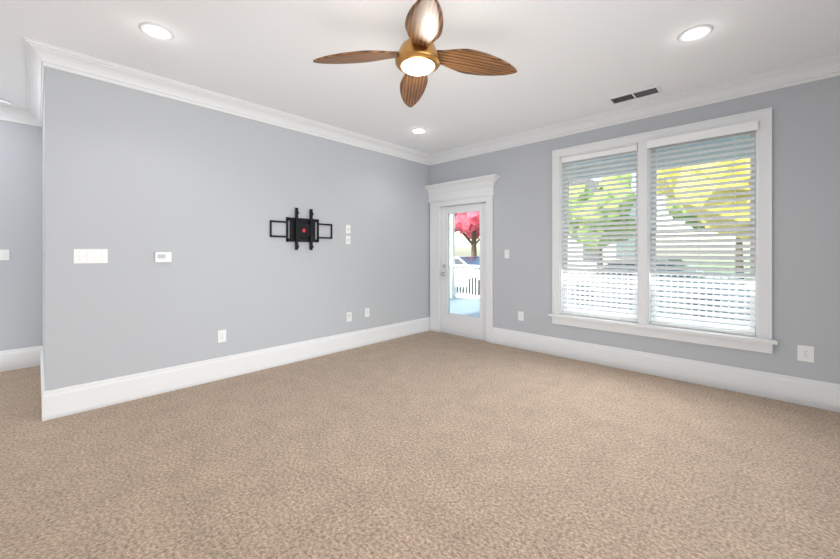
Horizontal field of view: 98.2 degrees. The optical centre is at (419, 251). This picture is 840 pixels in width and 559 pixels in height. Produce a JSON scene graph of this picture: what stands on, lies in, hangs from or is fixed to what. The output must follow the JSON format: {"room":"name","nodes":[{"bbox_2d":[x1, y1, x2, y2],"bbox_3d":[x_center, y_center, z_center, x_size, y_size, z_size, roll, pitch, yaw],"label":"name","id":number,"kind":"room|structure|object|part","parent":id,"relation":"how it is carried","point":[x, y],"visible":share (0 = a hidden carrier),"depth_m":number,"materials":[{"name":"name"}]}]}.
{"room":"living room","nodes":[
{"label":"living room","id":0,"kind":"room"},
{"bbox_2d":[0,120,39,350],"bbox_3d":[-5.493,-0.138,3.124,0.150,2.890,3.420,0,0,43],"label":"wall","id":1,"kind":"structure","parent":0,"point":[19,143],"depth_m":4.07,"materials":[{"name":"grey paint"}]},
{"bbox_2d":[0,250,8,259],"bbox_3d":[-4.559,0.033,3.988,0.016,0.118,0.072,0,0,43],"label":"light switch","id":2,"kind":"object","parent":1,"relation":"attached to","point":[4,254],"visible":1,"depth_m":3.99,"materials":[{"name":"white plastic"}]},
{"bbox_2d":[0,346,35,371],"bbox_3d":[-5.484,1.194,3.012,0.018,0.225,3.270,0,0,43],"label":"baseboard","id":3,"kind":"structure","parent":1,"relation":"attached to","point":[20,358],"depth_m":4.05,"materials":[{"name":"white paint"}]},
{"bbox_2d":[0,105,42,126],"bbox_3d":[-5.419,-1.512,3.012,0.112,0.142,3.180,0,0,43],"label":"crown molding","id":4,"kind":"structure","parent":1,"relation":"attached to","point":[7,113],"depth_m":4.00,"materials":[{"name":"white paint"}]},
{"bbox_2d":[40,67,431,390],"bbox_3d":[-1.427,-0.138,4.497,0.160,2.890,4.470,0,0,43],"label":"wall","id":5,"kind":"structure","parent":0,"point":[132,181],"depth_m":3.62,"materials":[{"name":"grey paint"}]},
{"bbox_2d":[24,65,44,124],"bbox_3d":[-3.642,-1.512,3.441,1.860,0.142,0.112,0,0,43],"label":"crown molding","id":6,"kind":"structure","parent":5,"relation":"attached to","point":[35,78],"depth_m":3.52,"materials":[{"name":"white paint"}]},
{"bbox_2d":[36,346,44,388],"bbox_3d":[-3.642,1.194,3.506,1.950,0.225,0.018,0,0,43],"label":"baseboard","id":7,"kind":"structure","parent":5,"relation":"attached to","point":[39,349],"depth_m":3.88,"materials":[{"name":"white paint"}]},
{"bbox_2d":[74,249,107,263],"bbox_3d":[-2.725,0.037,3.015,0.016,0.114,0.203,0,0,43],"label":"switch plate","id":8,"kind":"object","parent":5,"relation":"attached to","point":[90,255],"visible":1,"depth_m":3.00,"materials":[{"name":"white plastic"}]},
{"bbox_2d":[155,252,171,261],"bbox_3d":[-2.380,0.048,3.371,0.026,0.092,0.125,0,0,43],"label":"thermostat","id":9,"kind":"object","parent":5,"relation":"attached to","point":[163,256],"visible":0.96,"depth_m":3.36,"materials":[{"name":"white plastic"}]},
{"bbox_2d":[218,330,225,342],"bbox_3d":[-2.038,0.867,3.745,0.008,0.124,0.078,0,0,43],"label":"electrical outlet","id":10,"kind":"object","parent":5,"relation":"attached to","point":[221,335],"visible":1,"depth_m":3.74,"materials":[{"name":"white plastic"}]},
{"bbox_2d":[24,37,431,164],"bbox_3d":[-1.415,-1.512,4.326,0.112,0.142,4.462,0,0,43],"label":"crown molding","id":11,"kind":"structure","parent":5,"relation":"attached to","point":[40,56],"depth_m":3.49,"materials":[{"name":"white paint"}]},
{"bbox_2d":[41,317,429,420],"bbox_3d":[-1.368,1.194,4.432,0.034,0.225,4.492,0,0,43],"label":"baseboard","id":12,"kind":"structure","parent":5,"relation":"attached to","point":[66,401],"depth_m":3.60,"materials":[{"name":"white paint"}]},
{"bbox_2d":[270,208,331,249],"bbox_3d":[-1.400,-0.273,4.382,0.056,0.500,0.812,0,0,43],"label":"bracket","id":13,"kind":"object","parent":5,"relation":"attached to","point":[300,229],"visible":1,"depth_m":4.36,"materials":[{"name":"black metal"}]},
{"bbox_2d":[346,225,349,233],"bbox_3d":[-0.963,-0.305,4.878,0.008,0.116,0.072,0,0,43],"label":"outlet plate","id":14,"kind":"object","parent":5,"relation":"attached to","point":[348,232],"depth_m":4.88,"materials":[{"name":"white plastic"}]},
{"bbox_2d":[346,236,349,243],"bbox_3d":[-0.963,-0.161,4.878,0.008,0.116,0.072,0,0,43],"label":"outlet plate","id":15,"kind":"object","parent":5,"relation":"attached to","point":[347,237],"depth_m":4.87,"materials":[{"name":"white plastic"}]},
{"bbox_2d":[348,254,351,316],"bbox_3d":[-0.939,0.367,4.879,0.026,1.001,0.044,0,0,43],"label":"cable","id":16,"kind":"object","parent":15,"relation":"hanging from","point":[349,315],"visible":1,"depth_m":4.88,"materials":[{"name":"white plastic"}]},
{"bbox_2d":[347,312,351,321],"bbox_3d":[-0.952,0.872,4.889,0.008,0.124,0.078,0,0,43],"label":"electrical outlet","id":17,"kind":"object","parent":5,"relation":"attached to","point":[349,319],"visible":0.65,"depth_m":4.89,"materials":[{"name":"white plastic"}]},
{"bbox_2d":[365,308,368,316],"bbox_3d":[-0.742,0.852,5.111,0.008,0.124,0.078,0,0,43],"label":"electrical outlet","id":18,"kind":"object","parent":5,"relation":"attached to","point":[366,312],"visible":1,"depth_m":5.11,"materials":[{"name":"white plastic"}]},
{"bbox_2d":[0,331,839,558],"bbox_3d":[-1.313,1.367,2.118,7.600,0.120,8.074,0,0,43],"label":"floor","id":19,"kind":"structure","parent":0,"point":[431,445],"depth_m":2.21,"materials":[{"name":"beige carpet"}]},
{"bbox_2d":[0,0,839,154],"bbox_3d":[-1.313,-1.643,2.118,7.600,0.120,8.074,0,0,43],"label":"ceiling","id":20,"kind":"structure","parent":0,"point":[570,59],"depth_m":2.84,"materials":[{"name":"white paint"}]},
{"bbox_2d":[0,98,10,105],"bbox_3d":[-4.368,-1.565,3.794,0.130,0.036,0.130,0,0,43],"label":"recessed light","id":21,"kind":"object","parent":20,"relation":"attached to","point":[4,102],"visible":1,"depth_m":3.79,"materials":[{"name":"white plastic"}]},
{"bbox_2d":[139,22,173,39],"bbox_3d":[-1.886,-1.578,2.608,0.204,0.010,0.204,0,0,43],"label":"recessed light","id":22,"kind":"object","parent":20,"relation":"in","point":[156,31],"visible":1,"depth_m":2.60,"materials":[{"name":"white paint"}]},
{"bbox_2d":[313,0,516,107],"bbox_3d":[-0.015,-1.436,2.595,1.033,0.294,1.033,0,0,39],"label":"fan","id":23,"kind":"object","parent":20,"relation":"hanging from","point":[418,56],"visible":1,"depth_m":2.54,"materials":[{"name":"brown wood"}]},
{"bbox_2d":[411,128,426,133],"bbox_3d":[-0.016,-1.578,4.748,0.204,0.010,0.204,0,0,43],"label":"recessed light","id":24,"kind":"object","parent":20,"relation":"in","point":[418,130],"visible":1,"depth_m":4.73,"materials":[{"name":"white paint"}]},
{"bbox_2d":[607,85,662,104],"bbox_3d":[2.164,-1.579,3.675,0.456,0.009,0.206,0,0,43],"label":"ceiling vent","id":25,"kind":"object","parent":20,"relation":"in","point":[639,94],"visible":1,"depth_m":3.66,"materials":[{"name":"metal"}]},
{"bbox_2d":[678,24,712,41],"bbox_3d":[1.990,-1.578,2.631,0.204,0.010,0.204,0,0,43],"label":"recessed light","id":26,"kind":"object","parent":20,"relation":"in","point":[694,33],"visible":1,"depth_m":2.62,"materials":[{"name":"white paint"}]},
{"bbox_2d":[432,76,839,383],"bbox_3d":[2.081,-0.138,4.359,5.440,2.890,0.150,0,0,43],"label":"wall","id":27,"kind":"structure","parent":0,"point":[806,116],"depth_m":3.24,"materials":[{"name":"grey paint"}]},
{"bbox_2d":[425,174,499,342],"bbox_3d":[0.669,0.110,5.631,1.338,2.394,0.308,0,0,43],"label":"door frame","id":28,"kind":"structure","parent":27,"relation":"attached to","point":[476,190],"depth_m":5.63,"materials":[{"name":"white paint"}]},
{"bbox_2d":[441,203,485,338],"bbox_3d":[0.667,0.281,5.639,0.887,2.020,0.121,0,0,43],"label":"door unit","id":29,"kind":"structure","parent":27,"relation":"in","point":[471,326],"depth_m":5.68,"materials":[{"name":"white paint"}]},
{"bbox_3d":[0.370,0.294,5.884,0.064,0.191,0.068,0,0,43],"label":"knob handle","id":30,"kind":"part","parent":29,"relation":"part of","materials":[{"name":"silver metal"}]},
{"bbox_3d":[0.688,0.189,5.661,0.635,1.623,0.008,0,0,43],"label":"glass pane","id":31,"kind":"part","parent":29,"relation":"part of","materials":[{"name":"clear glass"}]},
{"bbox_2d":[505,250,508,257],"bbox_3d":[1.210,0.029,5.071,0.072,0.118,0.016,0,0,43],"label":"light switch","id":32,"kind":"object","parent":27,"relation":"attached to","point":[506,253],"visible":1,"depth_m":5.07,"materials":[{"name":"white plastic"}]},
{"bbox_2d":[518,311,523,320],"bbox_3d":[1.367,0.869,4.928,0.078,0.124,0.008,0,0,43],"label":"outlet","id":33,"kind":"object","parent":27,"relation":"attached to","point":[520,316],"visible":1,"depth_m":4.93,"materials":[{"name":"white plastic"}]},
{"bbox_2d":[450,107,777,353],"bbox_3d":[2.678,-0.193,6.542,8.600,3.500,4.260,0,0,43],"label":"window unit","id":34,"kind":"structure","parent":27,"relation":"in","point":[725,132],"depth_m":3.85,"materials":[{"name":"white paint"}]},
{"bbox_3d":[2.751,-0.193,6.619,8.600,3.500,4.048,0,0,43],"label":"porch deck rail","id":35,"kind":"part","parent":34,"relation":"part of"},
{"bbox_2d":[429,53,839,165],"bbox_3d":[2.002,-1.512,4.253,5.170,0.142,0.112,0,0,43],"label":"crown molding","id":36,"kind":"structure","parent":27,"relation":"attached to","point":[829,66],"depth_m":3.73,"materials":[{"name":"white paint"}]},
{"bbox_2d":[493,327,839,411],"bbox_3d":[2.507,1.194,3.839,4.045,0.225,0.018,0,0,43],"label":"baseboard","id":37,"kind":"structure","parent":27,"relation":"attached to","point":[802,391],"depth_m":3.64,"materials":[{"name":"white paint"}]},
{"bbox_2d":[797,344,813,362],"bbox_3d":[3.291,0.867,3.102,0.098,0.136,0.008,0,0,43],"label":"outlet","id":38,"kind":"object","parent":27,"relation":"attached to","point":[805,353],"visible":1,"depth_m":3.10,"materials":[{"name":"white plastic"}]},
{"label":"outside","id":39,"kind":"structure","parent":0,"visible":0},
{"bbox_2d":[692,261,749,279],"bbox_3d":[28.022,1.657,31.802,95.000,0.200,75.375,0,0,43],"label":"lawn","id":40,"kind":"structure","parent":39,"point":[722,266],"depth_m":38.84,"materials":[{"name":"green"}]},
{"bbox_2d":[455,211,479,255],"bbox_3d":[2.807,-1.215,19.467,4.380,5.543,4.340,0,0,43],"label":"tree","id":41,"kind":"object","parent":40,"relation":"on","point":[475,219],"depth_m":17.95,"materials":[{"name":"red plant"}]},
{"bbox_2d":[568,179,635,272],"bbox_3d":[11.749,-2.543,30.269,11.300,8.200,8.800,0,0,43],"label":"house","id":42,"kind":"structure","parent":40,"relation":"on","point":[589,180],"depth_m":25.14,"materials":[{"name":"white"}]},
{"bbox_2d":[569,174,635,268],"bbox_3d":[9.998,-1.502,20.457,4.233,6.118,4.538,0,0,43],"label":"tree","id":43,"kind":"object","parent":40,"relation":"on","point":[611,182],"depth_m":19.11,"materials":[{"name":"green plant"}]},
{"bbox_2d":[456,286,749,326],"bbox_3d":[9.163,1.545,11.925,95.000,0.024,12.176,0,0,43],"label":"street","id":44,"kind":"structure","parent":40,"relation":"on","point":[466,297],"depth_m":9.71,"materials":[{"name":"grey"}]},
{"bbox_2d":[455,256,479,294],"bbox_3d":[1.515,0.867,14.615,4.500,1.380,1.800,0,0,43],"label":"car","id":45,"kind":"object","parent":44,"relation":"on","point":[463,259],"depth_m":13.38,"materials":[{"name":"white"}]},
{"bbox_2d":[568,259,749,316],"bbox_3d":[6.300,0.867,10.214,4.500,1.380,1.800,0,0,43],"label":"car","id":46,"kind":"object","parent":44,"relation":"on","point":[667,286],"depth_m":9.13,"materials":[{"name":"grey"}]},
{"bbox_2d":[657,158,749,238],"bbox_3d":[12.012,-2.893,11.361,8.863,8.900,8.506,0,0,43],"label":"tree","id":47,"kind":"object","parent":40,"relation":"on","point":[712,187],"depth_m":10.74,"materials":[{"name":"yellow plant"}]},
{"bbox_2d":[665,197,743,278],"bbox_3d":[18.203,-2.205,20.551,7.281,7.525,6.755,0,0,43],"label":"tree","id":48,"kind":"object","parent":40,"relation":"on","point":[675,217],"depth_m":20.88,"materials":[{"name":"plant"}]}
]}

